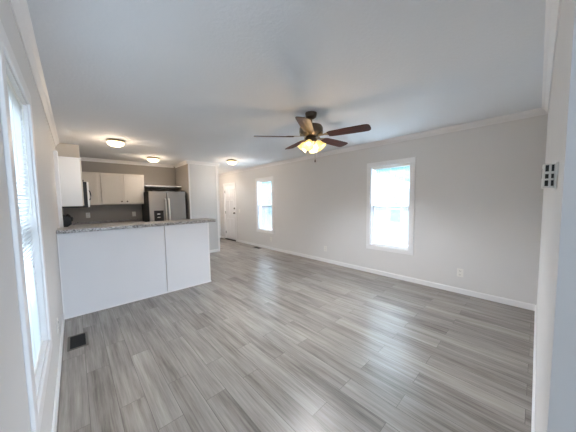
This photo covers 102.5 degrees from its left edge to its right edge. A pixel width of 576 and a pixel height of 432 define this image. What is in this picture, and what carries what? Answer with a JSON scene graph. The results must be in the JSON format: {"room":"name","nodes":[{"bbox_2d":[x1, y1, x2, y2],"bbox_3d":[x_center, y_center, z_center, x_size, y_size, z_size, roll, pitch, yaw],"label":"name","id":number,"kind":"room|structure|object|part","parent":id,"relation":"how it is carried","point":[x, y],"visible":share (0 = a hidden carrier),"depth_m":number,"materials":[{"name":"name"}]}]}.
{"room":"living room","nodes":[
{"label":"living room","id":0,"kind":"room"},
{"bbox_2d":[0,0,63,431],"bbox_3d":[-1.138,0.138,0.910,0.120,2.375,11.070,-4,5,-43],"label":"wall","id":1,"kind":"structure","parent":0,"point":[14,406],"depth_m":1.00,"materials":[{"name":"beige paint"}]},
{"bbox_2d":[0,20,52,431],"bbox_3d":[-1.299,0.080,1.096,0.127,1.574,0.849,-4,5,-43],"label":"window","id":2,"kind":"structure","parent":1,"relation":"in","point":[36,404],"depth_m":1.02,"materials":[{"name":"white paint"}]},
{"bbox_3d":[-1.269,-0.672,1.083,0.014,0.072,0.849,-4,5,-43],"label":"casing","id":3,"kind":"part","parent":2,"relation":"part of","materials":[{"name":"white paint"}]},
{"bbox_3d":[-0.994,0.092,0.849,0.014,1.430,0.072,-4,5,-43],"label":"casing","id":4,"kind":"part","parent":2,"relation":"part of","materials":[{"name":"white paint"}]},
{"bbox_3d":[-1.312,0.422,1.103,0.026,0.723,0.681,-4,5,-43],"label":"sash","id":5,"kind":"part","parent":2,"relation":"part of","materials":[{"name":"white paint"}]},
{"bbox_2d":[6,74,42,374],"bbox_3d":[-1.282,0.079,1.111,0.035,1.404,0.669,-4,5,-43],"label":"window blind","id":6,"kind":"object","parent":2,"relation":"attached to","point":[15,105],"visible":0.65,"depth_m":1.22,"materials":[{"name":"white plastic"}]},
{"bbox_3d":[-1.285,0.084,1.109,0.026,1.380,0.002,-4,5,-43],"label":"ladder cord","id":7,"kind":"part","parent":6,"relation":"part of","materials":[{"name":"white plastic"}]},
{"bbox_3d":[-1.444,0.074,1.281,0.026,1.380,0.002,-4,5,-43],"label":"ladder cord","id":8,"kind":"part","parent":6,"relation":"part of","materials":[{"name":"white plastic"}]},
{"bbox_3d":[-1.275,0.772,1.156,0.024,0.014,0.669,-4,5,-43],"label":"rail","id":9,"kind":"part","parent":6,"relation":"part of","materials":[{"name":"white plastic"}]},
{"bbox_3d":[-1.522,0.061,1.419,0.014,1.430,0.072,-4,5,-43],"label":"casing","id":10,"kind":"part","parent":2,"relation":"part of","materials":[{"name":"white paint"}]},
{"bbox_3d":[-1.247,0.826,1.185,0.014,0.072,0.849,-4,5,-43],"label":"casing","id":11,"kind":"part","parent":2,"relation":"part of","materials":[{"name":"white paint"}]},
{"bbox_2d":[9,0,58,146],"bbox_3d":[-1.085,-1.016,0.883,0.052,0.072,10.850,-4,5,-43],"label":"trim","id":12,"kind":"structure","parent":1,"relation":"attached to","point":[19,8],"depth_m":1.49,"materials":[{"name":"white paint"}]},
{"bbox_2d":[51,314,64,431],"bbox_3d":[-0.011,1.343,-0.111,0.012,0.075,7.745,-4,5,-43],"label":"baseboard","id":13,"kind":"structure","parent":1,"relation":"attached to","point":[56,401],"depth_m":1.69,"materials":[{"name":"white paint"}]},
{"bbox_2d":[53,150,63,226],"bbox_3d":[-3.263,0.137,3.328,0.040,2.110,0.100,-4,5,-43],"label":"trim","id":14,"kind":"structure","parent":1,"relation":"attached to","point":[55,153],"depth_m":3.26,"materials":[{"name":"white paint"}]},
{"bbox_2d":[58,156,83,207],"bbox_3d":[-3.367,-0.514,3.579,0.301,0.762,0.180,-4,5,-43],"label":"upper cabinet","id":15,"kind":"object","parent":1,"relation":"attached to","point":[70,170],"visible":0.88,"depth_m":3.52,"materials":[{"name":"white wood"}]},
{"bbox_3d":[-3.372,-0.886,3.553,0.301,0.015,0.180,-4,5,-43],"label":"moulding","id":16,"kind":"part","parent":15,"relation":"part of","materials":[{"name":"white paint"}]},
{"bbox_3d":[-3.368,-0.142,3.602,0.289,0.018,0.174,-4,5,-43],"label":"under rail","id":17,"kind":"part","parent":15,"relation":"part of","materials":[{"name":"white wood"}]},
{"bbox_3d":[-3.275,-0.522,3.670,0.018,0.714,0.167,-4,5,-43],"label":"door","id":18,"kind":"part","parent":15,"relation":"part of","materials":[{"name":"white wood"}]},
{"bbox_2d":[72,182,90,207],"bbox_3d":[-3.650,-0.355,3.966,0.392,0.418,0.756,-4,5,-43],"label":"microwave","id":19,"kind":"object","parent":1,"relation":"attached to","point":[86,191],"visible":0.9,"depth_m":3.78,"materials":[{"name":"black plastic"}]},
{"bbox_3d":[-3.469,-0.361,3.999,0.022,0.410,0.558,-4,5,-43],"label":"door","id":20,"kind":"part","parent":19,"relation":"part of","materials":[{"name":"white plastic"}]},
{"bbox_3d":[-3.683,-0.731,3.915,0.319,0.335,0.760,-4,5,-43],"label":"upper cabinet","id":21,"kind":"object","parent":1,"relation":"attached to","visible":0},
{"bbox_2d":[55,143,79,157],"bbox_3d":[-3.834,-1.065,4.030,0.291,0.320,0.360,-4,5,-43],"label":"chase","id":22,"kind":"object","parent":21,"relation":"on","point":[63,149],"visible":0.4,"depth_m":3.90,"materials":[{"name":"beige paint"}]},
{"bbox_2d":[63,161,175,221],"bbox_3d":[-3.976,-0.149,5.737,2.291,2.375,0.120,-4,5,-43],"label":"wall","id":23,"kind":"structure","parent":0,"point":[165,176],"depth_m":5.59,"materials":[{"name":"paint"}]},
{"bbox_2d":[82,172,101,204],"bbox_3d":[-4.440,-0.586,4.970,0.621,0.705,0.338,-4,5,-43],"label":"upper cabinet","id":24,"kind":"object","parent":23,"relation":"attached to","point":[93,178],"visible":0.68,"depth_m":4.98,"materials":[{"name":"white wood"}]},
{"bbox_2d":[100,173,144,204],"bbox_3d":[-3.896,-0.627,5.452,0.835,0.705,0.368,-4,5,-43],"label":"upper cabinet","id":25,"kind":"object","parent":23,"relation":"attached to","point":[116,189],"visible":0.97,"depth_m":5.31,"materials":[{"name":"white wood"}]},
{"bbox_3d":[-3.950,-0.609,5.205,0.409,0.699,0.018,-4,5,-43],"label":"door","id":26,"kind":"part","parent":25,"relation":"part of","materials":[{"name":"white wood"}]},
{"bbox_3d":[-3.645,-0.633,5.486,0.409,0.699,0.018,-4,5,-43],"label":"door","id":27,"kind":"part","parent":25,"relation":"part of","materials":[{"name":"white wood"}]},
{"bbox_2d":[80,157,173,167],"bbox_3d":[-3.934,-1.294,5.596,2.187,0.072,0.052,-4,5,-43],"label":"trim","id":28,"kind":"structure","parent":23,"relation":"attached to","point":[83,158],"depth_m":5.59,"materials":[{"name":"white paint"}]},
{"bbox_2d":[144,185,181,187],"bbox_3d":[-3.263,-0.758,5.990,0.833,0.025,0.430,-4,5,-43],"label":"shelf","id":29,"kind":"object","parent":23,"relation":"attached to","point":[145,185],"visible":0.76,"depth_m":5.94,"materials":[{"name":"white paint"}]},
{"bbox_2d":[175,164,217,249],"bbox_3d":[-2.901,-0.238,6.811,0.759,2.375,2.160,-4,5,-43],"label":"wall","id":30,"kind":"structure","parent":0,"point":[202,177],"depth_m":6.00,"materials":[{"name":"white paint"}]},
{"bbox_2d":[174,161,185,167],"bbox_3d":[-2.805,-1.340,6.022,0.052,0.072,0.960,-4,5,-43],"label":"trim","id":31,"kind":"structure","parent":30,"relation":"attached to","point":[183,162],"depth_m":6.01,"materials":[{"name":"white paint"}]},
{"bbox_2d":[188,164,191,218],"bbox_3d":[-2.432,-0.175,5.769,0.036,2.228,0.010,-4,5,-43],"label":"trim","id":32,"kind":"structure","parent":30,"relation":"attached to","point":[188,164],"depth_m":5.73,"materials":[{"name":"white paint"}]},
{"bbox_2d":[186,160,218,166],"bbox_3d":[-2.165,-1.342,5.924,0.859,0.072,0.052,-4,5,-43],"label":"trim","id":33,"kind":"structure","parent":30,"relation":"attached to","point":[187,161],"depth_m":5.89,"materials":[{"name":"white paint"}]},
{"bbox_2d":[215,166,219,248],"bbox_3d":[-1.899,-0.216,6.261,0.053,2.228,0.010,-4,5,-43],"label":"trim","id":34,"kind":"structure","parent":30,"relation":"attached to","point":[215,166],"depth_m":6.26,"materials":[{"name":"white paint"}]},
{"bbox_2d":[218,175,220,235],"bbox_3d":[-3.264,-0.315,8.027,1.877,2.375,0.120,-4,5,-43],"label":"wall","id":35,"kind":"structure","parent":0,"point":[218,175],"depth_m":8.61,"materials":[{"name":"beige paint"}]},
{"bbox_2d":[26,0,545,173],"bbox_3d":[0.008,-1.232,2.719,4.407,0.080,12.270,-4,5,-43],"label":"ceiling","id":36,"kind":"structure","parent":0,"point":[176,81],"depth_m":1.78,"materials":[{"name":"paint"}]},
{"bbox_2d":[106,139,124,146],"bbox_3d":[-2.775,-1.169,3.724,0.244,0.102,0.244,-4,5,-43],"label":"ceiling light","id":37,"kind":"object","parent":36,"relation":"attached to","point":[112,142],"visible":1,"depth_m":3.65,"materials":[{"name":"white glass"}]},
{"bbox_2d":[147,157,158,161],"bbox_3d":[-3.046,-1.267,5.228,0.244,0.102,0.244,-4,5,-43],"label":"ceiling light","id":38,"kind":"object","parent":36,"relation":"attached to","point":[150,159],"visible":0.99,"depth_m":5.15,"materials":[{"name":"white glass"}]},
{"bbox_2d":[227,160,236,164],"bbox_3d":[-1.386,-1.324,5.714,0.244,0.102,0.244,-4,5,-43],"label":"ceiling light","id":39,"kind":"object","parent":36,"relation":"attached to","point":[231,162],"visible":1,"depth_m":5.64,"materials":[{"name":"white glass"}]},
{"bbox_2d":[254,111,370,161],"bbox_3d":[0.309,-0.913,2.733,1.241,0.569,1.288,-4,5,-43],"label":"ceiling fan","id":40,"kind":"object","parent":36,"relation":"hanging from","point":[310,131],"visible":1,"depth_m":2.62,"materials":[{"name":"brown wood"}]},
{"bbox_3d":[-0.163,-0.915,2.663,0.461,0.006,0.144,-1,16,-5],"label":"blade","id":41,"kind":"part","parent":40,"relation":"part of","materials":[{"name":"brown wood"}]},
{"bbox_3d":[0.099,-0.949,3.103,0.144,0.006,0.461,-15,9,-22],"label":"blade","id":42,"kind":"part","parent":40,"relation":"part of","materials":[{"name":"brown wood"}]},
{"bbox_3d":[0.187,-0.831,2.745,0.129,0.095,0.129,40,17,15],"label":"lamp shade","id":43,"kind":"part","parent":40,"relation":"part of","materials":[{"name":"beige glass"}]},
{"bbox_3d":[0.176,-0.894,2.278,0.144,0.006,0.461,12,7,12],"label":"blade","id":44,"kind":"part","parent":40,"relation":"part of","materials":[{"name":"brown wood"}]},
{"bbox_3d":[0.238,-0.824,2.624,0.129,0.095,0.129,1,-34,22],"label":"lamp shade","id":45,"kind":"part","parent":40,"relation":"part of","materials":[{"name":"beige glass"}]},
{"bbox_3d":[0.308,-0.836,2.796,0.129,0.095,0.129,1,42,22],"label":"lamp shade","id":46,"kind":"part","parent":40,"relation":"part of","materials":[{"name":"beige glass"}]},
{"bbox_3d":[0.359,-0.829,2.675,0.129,0.095,0.129,-40,-11,20],"label":"lamp shade","id":47,"kind":"part","parent":40,"relation":"part of","materials":[{"name":"beige glass"}]},
{"bbox_3d":[0.599,-0.949,2.990,0.461,0.006,0.144,-4,-7,-41],"label":"blade","id":48,"kind":"part","parent":40,"relation":"part of","materials":[{"name":"brown wood"}]},
{"bbox_3d":[0.647,-0.915,2.481,0.461,0.006,0.144,1,-7,31],"label":"blade","id":49,"kind":"part","parent":40,"relation":"part of","materials":[{"name":"brown wood"}]},
{"bbox_2d":[56,238,534,431],"bbox_3d":[0.044,1.227,2.886,4.407,0.100,12.270,-4,5,-43],"label":"floor","id":50,"kind":"structure","parent":0,"point":[275,341],"depth_m":2.03,"materials":[{"name":"grey wood"}]},
{"bbox_2d":[63,214,72,226],"bbox_3d":[-3.524,0.551,4.133,0.691,1.184,0.750,-4,5,-43],"label":"range","id":51,"kind":"object","parent":50,"relation":"on","point":[67,220],"visible":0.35,"depth_m":3.65,"materials":[{"name":"black plastic"}]},
{"bbox_2d":[67,332,88,351],"bbox_3d":[-2.093,1.244,2.303,0.153,0.006,0.310,-4,5,-43],"label":"floor vent","id":52,"kind":"object","parent":50,"relation":"in","point":[79,340],"visible":1,"depth_m":2.29,"materials":[{"name":"brown metal"}]},
{"bbox_2d":[57,222,210,318],"bbox_3d":[-2.138,0.656,3.474,1.822,1.022,0.452,-4,5,-43],"label":"base cabinet","id":53,"kind":"object","parent":50,"relation":"on","point":[105,269],"visible":0.91,"depth_m":3.15,"materials":[{"name":"white paint"}]},
{"bbox_3d":[-2.655,0.707,2.701,0.011,1.004,0.005,-4,5,-43],"label":"corner trim","id":54,"kind":"part","parent":53,"relation":"part of","materials":[{"name":"white paint"}]},
{"bbox_3d":[-2.254,0.684,3.089,1.128,1.022,0.020,-4,5,-43],"label":"panel","id":55,"kind":"part","parent":53,"relation":"part of","materials":[{"name":"white wood"}]},
{"bbox_2d":[56,218,215,233],"bbox_3d":[-2.086,0.123,3.467,1.956,0.042,0.450,-4,5,-43],"label":"countertop","id":56,"kind":"structure","parent":53,"relation":"on","point":[61,230],"depth_m":3.17,"materials":[{"name":"stone"}]},
{"bbox_3d":[-2.117,1.158,3.493,1.822,0.018,0.412,-4,5,-43],"label":"trim","id":57,"kind":"part","parent":53,"relation":"part of","materials":[{"name":"white paint"}]},
{"bbox_3d":[-1.592,0.633,3.700,0.659,1.022,0.020,-4,5,-43],"label":"panel","id":58,"kind":"part","parent":53,"relation":"part of","materials":[{"name":"white wood"}]},
{"bbox_3d":[-1.345,0.605,3.924,0.022,1.004,0.025,-4,5,-43],"label":"corner trim","id":59,"kind":"part","parent":53,"relation":"part of","materials":[{"name":"white paint"}]},
{"bbox_2d":[142,190,186,221],"bbox_3d":[-3.085,0.199,5.830,0.828,1.643,0.882,-4,5,-43],"label":"refrigerator","id":60,"kind":"object","parent":50,"relation":"on","point":[158,205],"visible":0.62,"depth_m":5.48,"materials":[{"name":"silver metal"}]},
{"bbox_3d":[-3.025,0.185,5.419,0.362,1.525,0.055,-4,5,-43],"label":"freezer door","id":61,"kind":"part","parent":60,"relation":"part of","materials":[{"name":"silver metal"}]},
{"bbox_3d":[-2.874,0.042,5.465,0.034,0.912,0.072,-4,5,-43],"label":"handle","id":62,"kind":"part","parent":60,"relation":"part of","materials":[{"name":"silver metal"}]},
{"bbox_3d":[-2.822,0.037,5.512,0.034,0.912,0.072,-4,5,-43],"label":"handle","id":63,"kind":"part","parent":60,"relation":"part of","materials":[{"name":"silver metal"}]},
{"bbox_3d":[-2.729,0.162,5.692,0.428,1.525,0.055,-4,5,-43],"label":"fridge door","id":64,"kind":"part","parent":60,"relation":"part of","materials":[{"name":"silver metal"}]},
{"bbox_3d":[-4.041,0.643,5.207,1.385,0.868,0.625,-4,5,-43],"label":"base cabinet","id":65,"kind":"object","parent":50,"relation":"on","visible":0},
{"bbox_2d":[68,219,143,226],"bbox_3d":[-4.056,0.164,5.181,1.386,0.091,0.610,-4,5,-43],"label":"countertop","id":66,"kind":"structure","parent":65,"relation":"on","point":[88,223],"depth_m":5.26,"materials":[{"name":"stone"}]},
{"bbox_2d":[219,114,547,304],"bbox_3d":[0.258,-0.208,5.698,0.120,2.375,8.329,-4,5,-43],"label":"wall","id":67,"kind":"structure","parent":0,"point":[479,193],"depth_m":3.44,"materials":[{"name":"beige paint"}]},
{"bbox_2d":[223,182,236,240],"bbox_3d":[-2.007,-0.149,8.114,0.136,1.995,0.865,-4,5,-43],"label":"door","id":68,"kind":"structure","parent":67,"relation":"in","point":[229,189],"depth_m":8.11,"materials":[{"name":"white paint"}]},
{"bbox_3d":[-2.309,-0.163,8.382,0.014,1.995,0.060,-4,5,-43],"label":"casing","id":69,"kind":"part","parent":68,"relation":"part of","materials":[{"name":"white paint"}]},
{"bbox_3d":[-2.127,-0.296,8.204,0.016,0.520,0.218,-4,5,-43],"label":"raised panel","id":70,"kind":"part","parent":68,"relation":"part of","materials":[{"name":"white paint"}]},
{"bbox_3d":[-1.994,-0.120,8.128,0.100,1.935,0.745,-4,5,-43],"label":"frame","id":71,"kind":"part","parent":68,"relation":"part of","materials":[{"name":"white paint"}]},
{"bbox_3d":[-2.117,0.382,8.251,0.016,0.600,0.218,-4,5,-43],"label":"raised panel","id":72,"kind":"part","parent":68,"relation":"part of","materials":[{"name":"white paint"}]},
{"bbox_3d":[-1.925,-0.792,7.945,0.016,0.300,0.218,-4,5,-43],"label":"raised panel","id":73,"kind":"part","parent":68,"relation":"part of","materials":[{"name":"white paint"}]},
{"bbox_3d":[-1.918,-0.284,7.979,0.016,0.520,0.218,-4,5,-43],"label":"raised panel","id":74,"kind":"part","parent":68,"relation":"part of","materials":[{"name":"white paint"}]},
{"bbox_3d":[-1.908,0.395,8.025,0.016,0.600,0.218,-4,5,-43],"label":"raised panel","id":75,"kind":"part","parent":68,"relation":"part of","materials":[{"name":"white paint"}]},
{"bbox_3d":[-1.762,-0.131,7.792,0.014,1.995,0.060,-4,5,-43],"label":"casing","id":76,"kind":"part","parent":68,"relation":"part of","materials":[{"name":"white paint"}]},
{"bbox_2d":[255,176,273,233],"bbox_3d":[-0.633,-0.307,6.639,0.127,1.574,0.824,-4,5,-43],"label":"window","id":77,"kind":"structure","parent":67,"relation":"in","point":[258,210],"depth_m":6.81,"materials":[{"name":"white paint"}]},
{"bbox_3d":[-0.930,-0.319,6.876,0.014,1.430,0.072,-4,5,-43],"label":"casing","id":78,"kind":"part","parent":77,"relation":"part of","materials":[{"name":"white paint"}]},
{"bbox_3d":[-0.686,-1.053,6.550,0.014,0.072,0.824,-4,5,-43],"label":"casing","id":79,"kind":"part","parent":77,"relation":"part of","materials":[{"name":"white paint"}]},
{"bbox_2d":[258,180,271,229],"bbox_3d":[-0.641,-0.306,6.632,0.035,1.404,0.644,-4,5,-43],"label":"window blind","id":80,"kind":"object","parent":77,"relation":"attached to","point":[266,180],"visible":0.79,"depth_m":6.64,"materials":[{"name":"white plastic"}]},
{"bbox_3d":[-0.664,0.446,6.652,0.014,0.072,0.824,-4,5,-43],"label":"casing","id":81,"kind":"part","parent":77,"relation":"part of","materials":[{"name":"white paint"}]},
{"bbox_3d":[-0.611,0.033,6.678,0.026,0.723,0.656,-4,5,-43],"label":"sash","id":82,"kind":"part","parent":77,"relation":"part of","materials":[{"name":"glass"}]},
{"bbox_3d":[-0.419,-0.288,6.325,0.014,1.430,0.072,-4,5,-43],"label":"casing","id":83,"kind":"part","parent":77,"relation":"part of","materials":[{"name":"white paint"}]},
{"bbox_2d":[218,108,547,175],"bbox_3d":[0.178,-1.352,5.561,0.052,0.072,8.089,-4,5,-43],"label":"trim","id":84,"kind":"structure","parent":67,"relation":"attached to","point":[539,111],"depth_m":3.54,"materials":[{"name":"white paint"}]},
{"bbox_2d":[237,239,534,310],"bbox_3d":[0.624,0.966,5.303,0.012,0.075,6.897,-4,5,-43],"label":"baseboard","id":85,"kind":"structure","parent":67,"relation":"attached to","point":[511,302],"depth_m":3.70,"materials":[{"name":"white paint"}]},
{"bbox_2d":[366,157,415,254],"bbox_3d":[1.783,-0.165,4.036,0.127,1.574,0.824,-4,5,-43],"label":"window","id":86,"kind":"structure","parent":67,"relation":"in","point":[370,226],"depth_m":4.02,"materials":[{"name":"white paint"}]},
{"bbox_3d":[1.486,-0.177,4.273,0.014,1.430,0.072,-4,5,-43],"label":"casing","id":87,"kind":"part","parent":86,"relation":"part of","materials":[{"name":"white paint"}]},
{"bbox_3d":[1.753,0.587,4.048,0.014,0.072,0.824,-4,5,-43],"label":"casing","id":88,"kind":"part","parent":86,"relation":"part of","materials":[{"name":"white paint"}]},
{"bbox_3d":[1.806,0.174,4.075,0.026,0.723,0.656,-4,5,-43],"label":"sash","id":89,"kind":"part","parent":86,"relation":"part of","materials":[{"name":"glass"}]},
{"bbox_2d":[372,163,409,248],"bbox_3d":[1.775,-0.164,4.028,0.035,1.404,0.644,-4,5,-43],"label":"window blind","id":90,"kind":"object","parent":86,"relation":"attached to","point":[404,165],"visible":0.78,"depth_m":4.02,"materials":[{"name":"white plastic"}]},
{"bbox_3d":[1.788,0.529,4.078,0.024,0.014,0.644,-4,5,-43],"label":"rail","id":91,"kind":"part","parent":90,"relation":"part of","materials":[{"name":"white plastic"}]},
{"bbox_3d":[1.815,-0.509,4.047,0.026,0.723,0.656,-4,5,-43],"label":"sash","id":92,"kind":"part","parent":86,"relation":"part of","materials":[{"name":"white paint"}]},
{"bbox_3d":[1.731,-0.911,3.946,0.014,0.072,0.824,-4,5,-43],"label":"casing","id":93,"kind":"part","parent":86,"relation":"part of","materials":[{"name":"white paint"}]},
{"bbox_3d":[1.997,-0.147,3.722,0.014,1.430,0.072,-4,5,-43],"label":"casing","id":94,"kind":"part","parent":86,"relation":"part of","materials":[{"name":"white paint"}]},
{"bbox_2d":[457,268,462,276],"bbox_3d":[2.460,0.812,3.305,0.010,0.117,0.073,-4,5,-43],"label":"wall outlet","id":95,"kind":"object","parent":67,"relation":"attached to","point":[459,271],"visible":1,"depth_m":3.30,"materials":[{"name":"white plastic"}]},
{"bbox_2d":[535,0,575,431],"bbox_3d":[1.837,0.048,1.587,3.164,2.375,0.100,-4,5,-43],"label":"wall","id":96,"kind":"structure","parent":0,"point":[555,381],"depth_m":0.57,"materials":[{"name":"beige paint"}]},
{"bbox_2d":[531,305,536,431],"bbox_3d":[1.816,1.193,1.706,3.164,0.075,0.012,-4,5,-43],"label":"baseboard","id":97,"kind":"structure","parent":96,"relation":"attached to","point":[534,353],"depth_m":1.66,"materials":[{"name":"white paint"}]},
{"bbox_2d":[541,162,558,189],"bbox_3d":[0.857,-0.129,0.759,0.096,0.084,0.034,-4,5,-43],"label":"light switch","id":98,"kind":"object","parent":96,"relation":"attached to","point":[549,171],"visible":1,"depth_m":0.73,"materials":[{"name":"white plastic"}]},
{"bbox_3d":[0.867,-0.129,0.749,0.096,0.084,0.006,-4,5,-43],"label":"plate","id":99,"kind":"part","parent":98,"relation":"part of","materials":[{"name":"white plastic"}]},
{"bbox_2d":[542,0,561,112],"bbox_3d":[1.750,-1.102,1.547,3.112,0.072,0.052,-4,5,-43],"label":"trim","id":100,"kind":"structure","parent":96,"relation":"attached to","point":[553,7],"depth_m":1.47,"materials":[{"name":"white paint"}]},
{"label":"outside","id":101,"kind":"structure","parent":0,"visible":0},
{"bbox_3d":[0.570,1.348,14.256,100.000,0.300,100.000,-4,5,-43],"label":"ground","id":102,"kind":"structure","parent":101,"visible":0},
{"bbox_2d":[261,189,271,228],"bbox_3d":[-0.536,-0.486,18.251,6.600,2.850,11.100,-4,5,-43],"label":"house","id":103,"kind":"structure","parent":102,"relation":"on","point":[269,212],"depth_m":14.70,"materials":[{"name":"grey"}]},
{"bbox_2d":[375,180,408,245],"bbox_3d":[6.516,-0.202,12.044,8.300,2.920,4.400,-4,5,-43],"label":"house","id":104,"kind":"structure","parent":102,"relation":"on","point":[397,200],"depth_m":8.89,"materials":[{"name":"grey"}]},
{"bbox_3d":[4.051,-0.257,8.811,0.010,0.980,0.460,-4,5,-43],"label":"pane","id":105,"kind":"part","parent":104,"relation":"part of","materials":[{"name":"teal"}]}
]}

